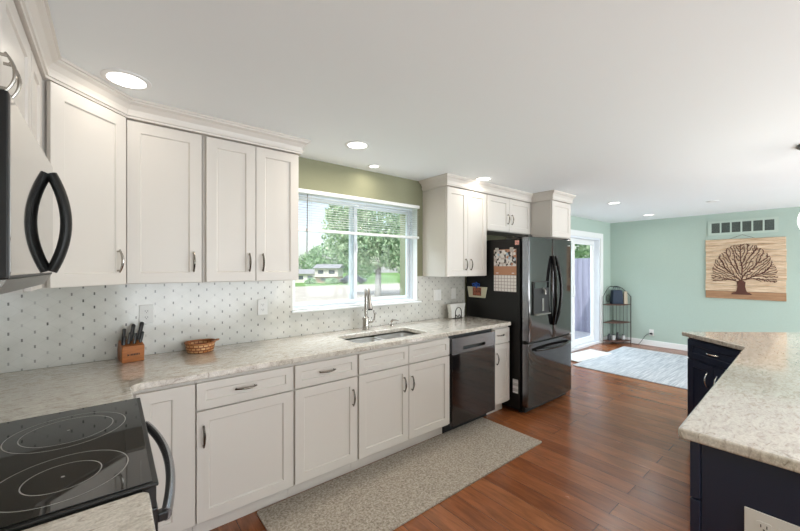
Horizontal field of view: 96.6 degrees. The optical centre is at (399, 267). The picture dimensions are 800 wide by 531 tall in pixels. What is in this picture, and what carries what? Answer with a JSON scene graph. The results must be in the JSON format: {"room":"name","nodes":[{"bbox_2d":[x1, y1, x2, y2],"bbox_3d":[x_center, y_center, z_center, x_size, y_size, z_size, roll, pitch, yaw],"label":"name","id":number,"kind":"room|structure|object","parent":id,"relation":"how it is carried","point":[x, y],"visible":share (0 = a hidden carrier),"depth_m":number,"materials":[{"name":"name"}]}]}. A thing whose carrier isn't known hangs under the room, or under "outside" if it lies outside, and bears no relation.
{"room":"kitchen","nodes":[
{"label":"kitchen","id":0,"kind":"room"},
{"bbox_2d":[0,276,464,372],"bbox_3d":[-0.708,0.319,2.946,3.744,0.458,0.007,0,0,-39],"label":"tile backsplash","id":1,"kind":"structure","parent":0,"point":[50,327],"depth_m":2.29,"materials":[{"name":"tile"}]},
{"bbox_2d":[0,157,505,373],"bbox_3d":[-0.336,0.285,3.427,5.250,2.353,0.288,0,0,-39],"label":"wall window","id":2,"kind":"structure","parent":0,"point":[50,327],"depth_m":2.42,"materials":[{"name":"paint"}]},
{"bbox_2d":[40,80,125,288],"bbox_3d":[-1.719,-0.351,1.719,0.629,0.883,0.640,0,0,-39],"label":"upper cabinet","id":3,"kind":"object","parent":2,"relation":"attached to","point":[84,141],"visible":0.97,"depth_m":1.68,"materials":[{"name":"grey paint"}]},
{"bbox_2d":[139,305,152,323],"bbox_3d":[-1.584,0.292,2.226,0.072,0.116,0.008,0,0,-39],"label":"wall outlet","id":4,"kind":"object","parent":2,"relation":"attached to","point":[145,311],"visible":1,"depth_m":2.22,"materials":[{"name":"white plastic"}]},
{"bbox_2d":[143,315,149,319],"bbox_3d":[-1.582,0.311,2.224,0.033,0.028,0.002,0,0,-39],"label":"receptacle","id":5,"kind":"object","parent":4,"relation":"attached to","point":[145,317],"depth_m":2.22,"materials":[{"name":"grey plastic"}]},
{"bbox_2d":[143,309,149,313],"bbox_3d":[-1.582,0.273,2.224,0.033,0.028,0.002,0,0,-39],"label":"receptacle","id":6,"kind":"object","parent":4,"relation":"attached to","point":[145,311],"depth_m":2.22,"materials":[{"name":"grey plastic"}]},
{"bbox_2d":[126,120,201,283],"bbox_3d":[-1.413,-0.351,2.131,0.364,0.883,0.385,0,0,-39],"label":"upper cabinet","id":7,"kind":"object","parent":2,"relation":"attached to","point":[164,165],"visible":0.99,"depth_m":2.00,"materials":[{"name":"grey paint"}]},
{"bbox_2d":[202,136,298,281],"bbox_3d":[-1.038,-0.351,2.434,0.597,0.883,0.385,0,0,-39],"label":"upper cabinet","id":8,"kind":"object","parent":2,"relation":"attached to","point":[250,194],"visible":1,"depth_m":2.29,"materials":[{"name":"grey paint"}]},
{"bbox_2d":[258,299,267,314],"bbox_3d":[-1.030,0.297,2.674,0.072,0.116,0.008,0,0,-39],"label":"wall outlet","id":9,"kind":"object","parent":2,"relation":"attached to","point":[262,303],"visible":1,"depth_m":2.67,"materials":[{"name":"white plastic"}]},
{"bbox_2d":[291,193,421,312],"bbox_3d":[-0.369,-0.127,3.296,1.375,0.970,0.190,0,0,-39],"label":"window","id":10,"kind":"structure","parent":2,"relation":"attached to","point":[411,244],"depth_m":3.29,"materials":[{"name":"white paint"}]},
{"bbox_2d":[299,188,419,252],"bbox_3d":[-0.324,-0.373,3.221,1.320,0.510,0.057,0,0,-39],"label":"window blind","id":11,"kind":"object","parent":2,"relation":"attached to","point":[303,191],"visible":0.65,"depth_m":3.13,"materials":[{"name":"white paint"}]},
{"bbox_2d":[433,290,440,300],"bbox_3d":[0.402,0.297,3.834,0.116,0.116,0.009,0,0,-39],"label":"wall switch","id":12,"kind":"object","parent":2,"relation":"attached to","point":[436,293],"visible":1,"depth_m":3.82,"materials":[{"name":"white plastic"}]},
{"bbox_2d":[451,288,455,298],"bbox_3d":[0.601,0.292,3.994,0.072,0.116,0.009,0,0,-39],"label":"wall switch","id":13,"kind":"object","parent":2,"relation":"attached to","point":[453,290],"visible":1,"depth_m":3.99,"materials":[{"name":"white plastic"}]},
{"bbox_2d":[423,186,486,276],"bbox_3d":[0.596,-0.351,3.757,0.618,0.883,0.385,0,0,-39],"label":"upper cabinet","id":14,"kind":"object","parent":2,"relation":"attached to","point":[454,219],"visible":1,"depth_m":3.60,"materials":[{"name":"grey paint"}]},
{"bbox_2d":[487,194,529,236],"bbox_3d":[1.172,-0.598,4.223,0.859,0.391,0.385,0,0,-39],"label":"upper cabinet","id":15,"kind":"object","parent":2,"relation":"attached to","point":[506,217],"visible":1,"depth_m":4.09,"materials":[{"name":"grey paint"}]},
{"bbox_2d":[48,0,799,222],"bbox_3d":[3.055,-0.966,1.996,8.720,0.150,6.900,0,0,-39],"label":"ceiling","id":16,"kind":"structure","parent":0,"point":[664,109],"depth_m":1.74,"materials":[{"name":"white paint"}]},
{"bbox_2d":[100,68,151,90],"bbox_3d":[-1.297,-0.888,1.692,0.196,0.005,0.196,0,0,-39],"label":"recessed light","id":17,"kind":"object","parent":16,"relation":"in","point":[118,77],"visible":1,"depth_m":1.68,"materials":[{"name":"white paint"}]},
{"bbox_2d":[13,0,310,154],"bbox_3d":[-1.004,-0.843,1.410,1.016,0.096,2.736,0,0,-7],"label":"trim","id":18,"kind":"structure","parent":16,"relation":"attached to","point":[35,16],"depth_m":1.82,"materials":[{"name":"beige paint"}]},
{"bbox_2d":[345,141,369,149],"bbox_3d":[-0.310,-0.888,2.591,0.180,0.005,0.180,0,0,-39],"label":"recessed light","id":19,"kind":"object","parent":16,"relation":"in","point":[358,145],"visible":1,"depth_m":2.59,"materials":[{"name":"white paint"}]},
{"bbox_2d":[368,164,379,167],"bbox_3d":[-0.228,-0.888,3.129,0.104,0.005,0.104,0,0,-39],"label":"recessed light","id":20,"kind":"object","parent":16,"relation":"in","point":[371,165],"visible":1,"depth_m":3.13,"materials":[{"name":"white paint"}]},
{"bbox_2d":[474,176,492,180],"bbox_3d":[0.836,-0.888,3.577,0.180,0.005,0.180,0,0,-39],"label":"recessed light","id":21,"kind":"object","parent":16,"relation":"in","point":[485,178],"visible":1,"depth_m":3.55,"materials":[{"name":"white paint"}]},
{"bbox_2d":[419,173,575,203],"bbox_3d":[1.205,-0.843,4.004,2.098,0.096,0.412,0,0,-29],"label":"trim","id":22,"kind":"structure","parent":16,"relation":"attached to","point":[447,179],"depth_m":3.83,"materials":[{"name":"beige paint"}]},
{"bbox_2d":[796,144,799,228],"bbox_3d":[3.032,-0.544,2.524,0.310,0.694,0.310,0,0,-39],"label":"pendant light","id":23,"kind":"object","parent":16,"relation":"hanging from","point":[797,146],"visible":1,"depth_m":2.60,"materials":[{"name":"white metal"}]},
{"bbox_2d":[209,342,690,530],"bbox_3d":[3.055,1.522,1.996,8.720,0.120,6.900,0,0,-39],"label":"floor","id":24,"kind":"structure","parent":0,"point":[611,455],"depth_m":2.56,"materials":[{"name":"brown wood"}]},
{"bbox_2d":[0,398,174,530],"bbox_3d":[-1.073,0.916,1.008,0.724,1.089,0.754,0,0,-39],"label":"electric range","id":25,"kind":"object","parent":24,"relation":"on","point":[54,466],"visible":0.99,"depth_m":0.99,"materials":[{"name":"black glass"}]},
{"bbox_2d":[132,381,194,530],"bbox_3d":[-1.366,1.023,2.012,0.271,0.876,0.628,0,0,-39],"label":"base cabinet","id":26,"kind":"object","parent":24,"relation":"on","point":[170,408],"visible":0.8,"depth_m":1.80,"materials":[{"name":"grey paint"}]},
{"bbox_2d":[192,364,292,530],"bbox_3d":[-1.043,1.023,2.250,0.528,0.876,0.664,0,0,-39],"label":"base cabinet","id":27,"kind":"object","parent":24,"relation":"on","point":[244,420],"visible":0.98,"depth_m":2.01,"materials":[{"name":"grey paint"}]},
{"bbox_2d":[288,353,356,497],"bbox_3d":[-0.657,1.023,2.562,0.460,0.876,0.664,0,0,-39],"label":"base cabinet","id":28,"kind":"object","parent":24,"relation":"on","point":[324,390],"visible":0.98,"depth_m":2.33,"materials":[{"name":"grey paint"}]},
{"bbox_2d":[257,417,541,530],"bbox_3d":[0.167,1.456,2.547,2.125,0.009,0.622,0,0,-39],"label":"kitchen rug","id":29,"kind":"object","parent":24,"relation":"on","point":[385,494],"visible":1,"depth_m":2.40,"materials":[{"name":"beige carpet"}]},
{"bbox_2d":[351,331,448,470],"bbox_3d":[-0.116,1.023,3.000,0.928,0.876,0.664,0,0,-39],"label":"base cabinet","id":30,"kind":"object","parent":24,"relation":"on","point":[403,389],"visible":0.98,"depth_m":2.72,"materials":[{"name":"grey paint"}]},
{"bbox_2d":[0,315,510,422],"bbox_3d":[-0.432,0.566,2.589,3.710,0.036,0.892,0,0,-39],"label":"countertop","id":31,"kind":"structure","parent":30,"relation":"on","point":[44,391],"depth_m":1.95,"materials":[{"name":"beige stone"}]},
{"bbox_2d":[117,339,144,363],"bbox_3d":[-1.597,0.489,2.115,0.165,0.117,0.106,0,0,44],"label":"knife block","id":32,"kind":"object","parent":31,"relation":"on","point":[131,352],"visible":0.96,"depth_m":2.06,"materials":[{"name":"brown wood"}]},
{"bbox_2d":[121,336,125,344],"bbox_3d":[-1.594,0.421,2.054,0.020,0.055,0.028,0,0,-20],"label":"kitchen knife","id":33,"kind":"object","parent":32,"relation":"on","point":[123,340],"visible":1,"depth_m":2.05,"materials":[{"name":"black plastic"}]},
{"bbox_2d":[121,329,125,339],"bbox_3d":[-1.621,0.400,2.092,0.019,0.083,0.047,0,0,-21],"label":"kitchen knife","id":34,"kind":"object","parent":32,"relation":"on","point":[123,330],"visible":0.67,"depth_m":2.09,"materials":[{"name":"black plastic"}]},
{"bbox_2d":[127,332,131,343],"bbox_3d":[-1.580,0.413,2.083,0.015,0.068,0.039,0,0,-16],"label":"kitchen knife","id":35,"kind":"object","parent":32,"relation":"on","point":[129,333],"visible":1,"depth_m":2.08,"materials":[{"name":"black plastic"}]},
{"bbox_2d":[130,324,135,340],"bbox_3d":[-1.602,0.390,2.133,0.020,0.100,0.055,0,0,-12],"label":"kitchen knife","id":36,"kind":"object","parent":32,"relation":"in","point":[132,325],"visible":0.8,"depth_m":2.13,"materials":[{"name":"black plastic"}]},
{"bbox_2d":[133,333,137,343],"bbox_3d":[-1.558,0.417,2.099,0.015,0.064,0.038,0,0,-11],"label":"kitchen knife","id":37,"kind":"object","parent":32,"relation":"on","point":[135,334],"visible":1,"depth_m":2.09,"materials":[{"name":"black plastic"}]},
{"bbox_2d":[137,322,143,339],"bbox_3d":[-1.577,0.385,2.165,0.021,0.108,0.062,0,0,-5],"label":"kitchen knife","id":38,"kind":"object","parent":32,"relation":"in","point":[141,325],"visible":0.8,"depth_m":2.16,"materials":[{"name":"black plastic"}]},
{"bbox_2d":[139,331,143,341],"bbox_3d":[-1.542,0.414,2.127,0.015,0.066,0.040,0,0,-5],"label":"kitchen knife","id":39,"kind":"object","parent":32,"relation":"on","point":[142,332],"visible":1,"depth_m":2.12,"materials":[{"name":"black plastic"}]},
{"bbox_2d":[184,338,218,353],"bbox_3d":[-1.304,0.512,2.329,0.185,0.071,0.185,0,0,6],"label":"woven basket","id":40,"kind":"object","parent":31,"relation":"on","point":[199,346],"visible":1,"depth_m":2.28,"materials":[{"name":"brown wicker"}]},
{"bbox_2d":[362,287,375,329],"bbox_3d":[-0.281,0.359,3.092,0.115,0.376,0.163,0,0,7],"label":"kitchen faucet","id":41,"kind":"object","parent":31,"relation":"on","point":[367,297],"visible":1,"depth_m":3.12,"materials":[{"name":"silver metal"}]},
{"bbox_2d":[362,316,368,329],"bbox_3d":[-0.301,0.488,3.145,0.062,0.118,0.062,0,0,-39],"label":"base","id":42,"kind":"object","parent":41,"relation":"on","point":[365,319],"depth_m":3.12,"materials":[{"name":"silver metal"}]},
{"bbox_2d":[348,332,416,342],"bbox_3d":[-0.132,0.689,2.928,0.742,0.186,0.382,0,0,-39],"label":"sink","id":43,"kind":"object","parent":31,"relation":"in","point":[399,334],"visible":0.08,"depth_m":3.13,"materials":[{"name":"silver metal"}]},
{"bbox_2d":[442,329,494,432],"bbox_3d":[0.486,1.023,3.488,0.612,0.874,0.628,0,0,-39],"label":"dishwasher","id":44,"kind":"object","parent":24,"relation":"on","point":[471,355],"visible":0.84,"depth_m":3.22,"materials":[{"name":"black metal"}]},
{"bbox_2d":[448,329,490,337],"bbox_3d":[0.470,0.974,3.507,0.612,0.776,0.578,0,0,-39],"label":"countertop","id":45,"kind":"structure","parent":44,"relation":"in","point":[488,330],"depth_m":3.27,"materials":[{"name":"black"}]},
{"bbox_2d":[486,326,508,414],"bbox_3d":[0.828,1.023,3.764,0.259,0.876,0.664,0,0,-39],"label":"base cabinet","id":46,"kind":"object","parent":24,"relation":"on","point":[501,333],"visible":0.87,"depth_m":3.54,"materials":[{"name":"grey paint"}]},
{"bbox_2d":[467,235,570,412],"bbox_3d":[1.386,0.569,4.048,0.895,1.784,0.869,0,0,-39],"label":"refrigerator","id":47,"kind":"object","parent":24,"relation":"on","point":[538,312],"visible":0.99,"depth_m":3.66,"materials":[{"name":"black paint"}]},
{"bbox_2d":[467,282,486,297],"bbox_3d":[0.850,0.248,3.971,0.037,0.172,0.274,0,0,-39],"label":"holder","id":48,"kind":"object","parent":47,"relation":"attached to","point":[480,292],"visible":1,"depth_m":3.96,"materials":[{"name":"beige fabric"}]},
{"bbox_2d":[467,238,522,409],"bbox_3d":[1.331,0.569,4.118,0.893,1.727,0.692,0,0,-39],"label":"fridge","id":49,"kind":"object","parent":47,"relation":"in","point":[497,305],"depth_m":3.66,"materials":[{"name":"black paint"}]},
{"bbox_2d":[494,249,515,291],"bbox_3d":[1.088,0.031,3.702,0.006,0.438,0.271,0,0,-39],"label":"wall calendar","id":50,"kind":"object","parent":47,"relation":"attached to","point":[505,259],"visible":1,"depth_m":3.69,"materials":[{"name":"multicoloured paper"}]},
{"bbox_2d":[494,249,515,265],"bbox_3d":[1.088,-0.098,3.702,0.001,0.170,0.267,0,0,-39],"label":"picture","id":51,"kind":"object","parent":50,"relation":"attached to","point":[505,257],"depth_m":3.69},
{"bbox_2d":[506,200,570,333],"bbox_3d":[1.762,0.334,4.551,0.466,2.254,0.619,0,0,-39],"label":"upper cabinet","id":52,"kind":"object","parent":24,"relation":"on","point":[548,218],"visible":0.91,"depth_m":4.29,"materials":[{"name":"grey paint"}]},
{"bbox_2d":[571,349,611,361],"bbox_3d":[3.051,1.447,5.884,0.980,0.010,0.370,0,0,-32],"label":"door mat","id":53,"kind":"object","parent":24,"relation":"on","point":[584,355],"visible":0.76,"depth_m":5.91,"materials":[{"name":"white fabric"}]},
{"bbox_2d":[603,286,630,342],"bbox_3d":[4.167,0.914,6.847,0.491,1.095,0.331,0,0,-39],"label":"shelf rack","id":54,"kind":"object","parent":24,"relation":"on","point":[612,321],"visible":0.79,"depth_m":6.87,"materials":[{"name":"grey metal"}]},
{"bbox_2d":[610,286,622,303],"bbox_3d":[4.210,0.534,6.933,0.208,0.341,0.110,0,0,1],"label":"tote bag","id":55,"kind":"object","parent":54,"relation":"on","point":[616,296],"visible":1,"depth_m":6.88,"materials":[{"name":"blue fabric"}]},
{"bbox_2d":[623,291,627,303],"bbox_3d":[4.365,0.585,6.908,0.075,0.240,0.040,0,0,1],"label":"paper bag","id":56,"kind":"object","parent":54,"relation":"on","point":[625,299],"visible":1,"depth_m":6.89,"materials":[{"name":"beige paper"}]},
{"bbox_2d":[573,346,688,389],"bbox_3d":[4.258,1.457,4.832,2.000,0.008,2.875,0,0,-39],"label":"area rug","id":57,"kind":"object","parent":24,"relation":"on","point":[668,369],"visible":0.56,"depth_m":5.28,"materials":[{"name":"grey fabric"}]},
{"bbox_2d":[688,337,740,415],"bbox_3d":[2.696,1.023,2.746,0.616,0.876,0.549,0,0,2],"label":"base cabinet","id":58,"kind":"object","parent":24,"relation":"on","point":[707,361],"visible":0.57,"depth_m":2.85,"materials":[{"name":"blue paint"}]},
{"bbox_2d":[690,441,799,530],"bbox_3d":[1.829,1.022,1.545,1.732,0.876,0.732,0,0,-39],"label":"base cabinet","id":59,"kind":"object","parent":24,"relation":"on","point":[722,483],"visible":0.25,"depth_m":1.13,"materials":[{"name":"blue paint"}]},
{"bbox_2d":[678,332,799,472],"bbox_3d":[2.469,0.566,1.971,3.302,0.036,1.749,0,0,-39],"label":"countertop","id":60,"kind":"structure","parent":59,"relation":"on","point":[752,411],"depth_m":1.43,"materials":[{"name":"beige stone"}]},
{"bbox_2d":[744,506,799,530],"bbox_3d":[1.128,0.802,1.040,0.008,0.118,0.178,0,0,-39],"label":"wall outlet","id":61,"kind":"object","parent":59,"relation":"attached to","point":[754,520],"visible":1,"depth_m":1.08,"materials":[{"name":"white plastic"}]},
{"bbox_2d":[756,520,771,530],"bbox_3d":[1.097,0.783,1.075,0.002,0.028,0.033,0,0,-39],"label":"receptacle","id":62,"kind":"object","parent":61,"relation":"attached to","point":[761,525],"depth_m":1.07,"materials":[{"name":"grey plastic"}]},
{"bbox_3d":[-0.631,1.023,0.398,0.656,0.876,0.734,0,0,-39],"label":"base cabinet","id":63,"kind":"object","parent":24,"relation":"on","visible":0},
{"bbox_2d":[22,492,155,530],"bbox_3d":[-0.630,0.566,0.389,0.634,0.036,0.759,0,0,-39],"label":"countertop","id":64,"kind":"structure","parent":63,"relation":"on","point":[134,512],"depth_m":0.78,"materials":[{"name":"beige stone"}]},
{"bbox_2d":[571,216,610,336],"bbox_3d":[2.975,0.285,6.267,3.469,2.353,0.160,0,0,-39],"label":"wall","id":65,"kind":"structure","parent":0,"point":[577,223],"depth_m":7.01,"materials":[{"name":"green paint"}]},
{"bbox_2d":[569,229,602,351],"bbox_3d":[3.058,0.404,6.314,2.160,2.114,0.172,0,0,-39],"label":"door","id":66,"kind":"structure","parent":65,"relation":"in","point":[595,240],"depth_m":6.86,"materials":[{"name":"white paint"}]},
{"bbox_2d":[611,207,799,344],"bbox_3d":[6.381,0.285,4.689,0.160,2.353,6.580,0,0,-39],"label":"wall","id":67,"kind":"structure","parent":0,"point":[660,264],"depth_m":6.28,"materials":[{"name":"green paint"}]},
{"bbox_2d":[611,335,687,350],"bbox_3d":[6.314,1.409,4.633,0.014,0.104,6.578,0,0,-39],"label":"baseboard","id":68,"kind":"structure","parent":67,"relation":"attached to","point":[633,340],"depth_m":6.55,"materials":[{"name":"white paint"}]},
{"bbox_2d":[708,216,778,235],"bbox_3d":[5.455,-0.653,5.696,0.011,0.234,0.820,0,0,-39],"label":"air vent","id":69,"kind":"object","parent":67,"relation":"in","point":[767,224],"visible":1,"depth_m":5.67,"materials":[{"name":"white metal"}]},
{"bbox_2d":[705,235,786,300],"bbox_3d":[5.463,-0.011,5.669,0.030,1.033,0.934,0,0,-39],"label":"art","id":70,"kind":"object","parent":67,"relation":"attached to","point":[755,269],"visible":1,"depth_m":5.63,"materials":[{"name":"brown wood"}]},
{"bbox_3d":[-0.215,0.285,-0.767,0.160,2.353,6.400,0,0,-39],"label":"wall","id":71,"kind":"structure","parent":0,"visible":0},
{"bbox_2d":[0,0,30,128],"bbox_3d":[-1.211,-0.591,0.894,0.378,0.405,0.754,0,0,-39],"label":"upper cabinet","id":72,"kind":"object","parent":71,"relation":"attached to","point":[15,49],"visible":0.76,"depth_m":1.08,"materials":[{"name":"grey paint"}]},
{"bbox_2d":[0,89,71,293],"bbox_3d":[-1.186,-0.160,0.934,0.453,0.440,0.722,0,0,-39],"label":"microwave oven","id":73,"kind":"object","parent":72,"relation":"attached to","point":[28,181],"visible":1,"depth_m":0.91,"materials":[{"name":"silver metal"}]},
{"bbox_2d":[8,51,41,292],"bbox_3d":[-1.546,-0.351,1.279,0.344,0.883,0.260,0,0,-39],"label":"upper cabinet","id":74,"kind":"object","parent":71,"relation":"attached to","point":[36,79],"visible":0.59,"depth_m":1.41,"materials":[{"name":"grey paint"}]},
{"label":"outside","id":75,"kind":"structure","parent":0,"visible":0},
{"bbox_2d":[295,273,399,286],"bbox_3d":[-19.191,2.762,78.374,190.000,0.300,139.500,0,0,-39],"label":"ground","id":76,"kind":"structure","parent":75,"point":[386,278],"depth_m":66.50,"materials":[{"name":"green plant"}]},
{"bbox_2d":[295,264,344,282],"bbox_3d":[-14.413,1.012,62.893,8.556,3.199,6.072,0,0,0],"label":"house","id":77,"kind":"structure","parent":76,"relation":"on","point":[321,272],"depth_m":60.79,"materials":[{"name":"white"}]},
{"bbox_2d":[304,277,338,283],"bbox_3d":[-12.738,2.266,58.030,5.916,1.312,2.558,0,0,-7],"label":"hedge","id":78,"kind":"object","parent":76,"relation":"on","point":[333,280],"visible":0.94,"depth_m":57.62,"materials":[{"name":"green plant"}]},
{"bbox_2d":[299,243,374,277],"bbox_3d":[-13.066,-1.943,76.308,18.887,9.365,9.638,0,0,-3],"label":"tree","id":79,"kind":"object","parent":76,"relation":"on","point":[316,257],"visible":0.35,"depth_m":74.50,"materials":[{"name":"green plant"}]},
{"bbox_2d":[339,275,366,283],"bbox_3d":[-7.511,1.906,57.272,4.200,1.350,1.800,0,0,0],"label":"parked car","id":80,"kind":"object","parent":76,"relation":"on","point":[345,279],"visible":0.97,"depth_m":56.42,"materials":[{"name":"grey paint"}]},
{"bbox_2d":[575,244,589,257],"bbox_3d":[10.274,-1.552,18.034,5.541,8.338,7.775,0,0,16],"label":"tree","id":81,"kind":"object","parent":76,"relation":"on","point":[583,250],"visible":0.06,"depth_m":17.25,"materials":[{"name":"green plant"}]},
{"bbox_3d":[0.613,0.488,3.876,0.110,0.119,0.072,0,0,-39],"label":"napkin holder","id":82,"kind":"object","parent":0,"visible":0},
{"bbox_2d":[447,303,464,317],"bbox_3d":[0.613,0.465,3.876,0.247,0.150,0.048,0,0,-39],"label":"paper napkins","id":83,"kind":"object","parent":82,"relation":"in","point":[452,308],"visible":0.88,"depth_m":3.83,"materials":[{"name":"white paper"}]},
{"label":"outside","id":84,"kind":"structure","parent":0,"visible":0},
{"bbox_2d":[575,331,589,338],"bbox_3d":[1.781,1.722,8.543,4.720,0.280,4.840,0,0,-39],"label":"patio","id":85,"kind":"structure","parent":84,"point":[578,334],"depth_m":8.42,"materials":[{"name":"grey concrete"}]},
{"bbox_2d":[575,258,589,332],"bbox_3d":[3.724,0.676,9.790,0.070,1.808,4.253,0,0,-39],"label":"wooden fence","id":86,"kind":"object","parent":85,"relation":"on","point":[582,265],"visible":0.09,"depth_m":8.78,"materials":[{"name":"grey wood"}]},
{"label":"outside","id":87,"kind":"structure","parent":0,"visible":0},
{"bbox_2d":[295,283,399,302],"bbox_3d":[7.709,2.597,45.148,190.000,0.029,37.000,0,0,-39],"label":"street","id":88,"kind":"structure","parent":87,"point":[332,292],"depth_m":36.81,"materials":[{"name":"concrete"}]},
{"bbox_2d":[321,204,399,296],"bbox_3d":[-2.207,-2.347,32.023,8.438,9.928,7.626,0,0,-39],"label":"shade tree","id":89,"kind":"object","parent":88,"relation":"on","point":[383,250],"visible":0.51,"depth_m":30.91,"materials":[{"name":"green plant"}]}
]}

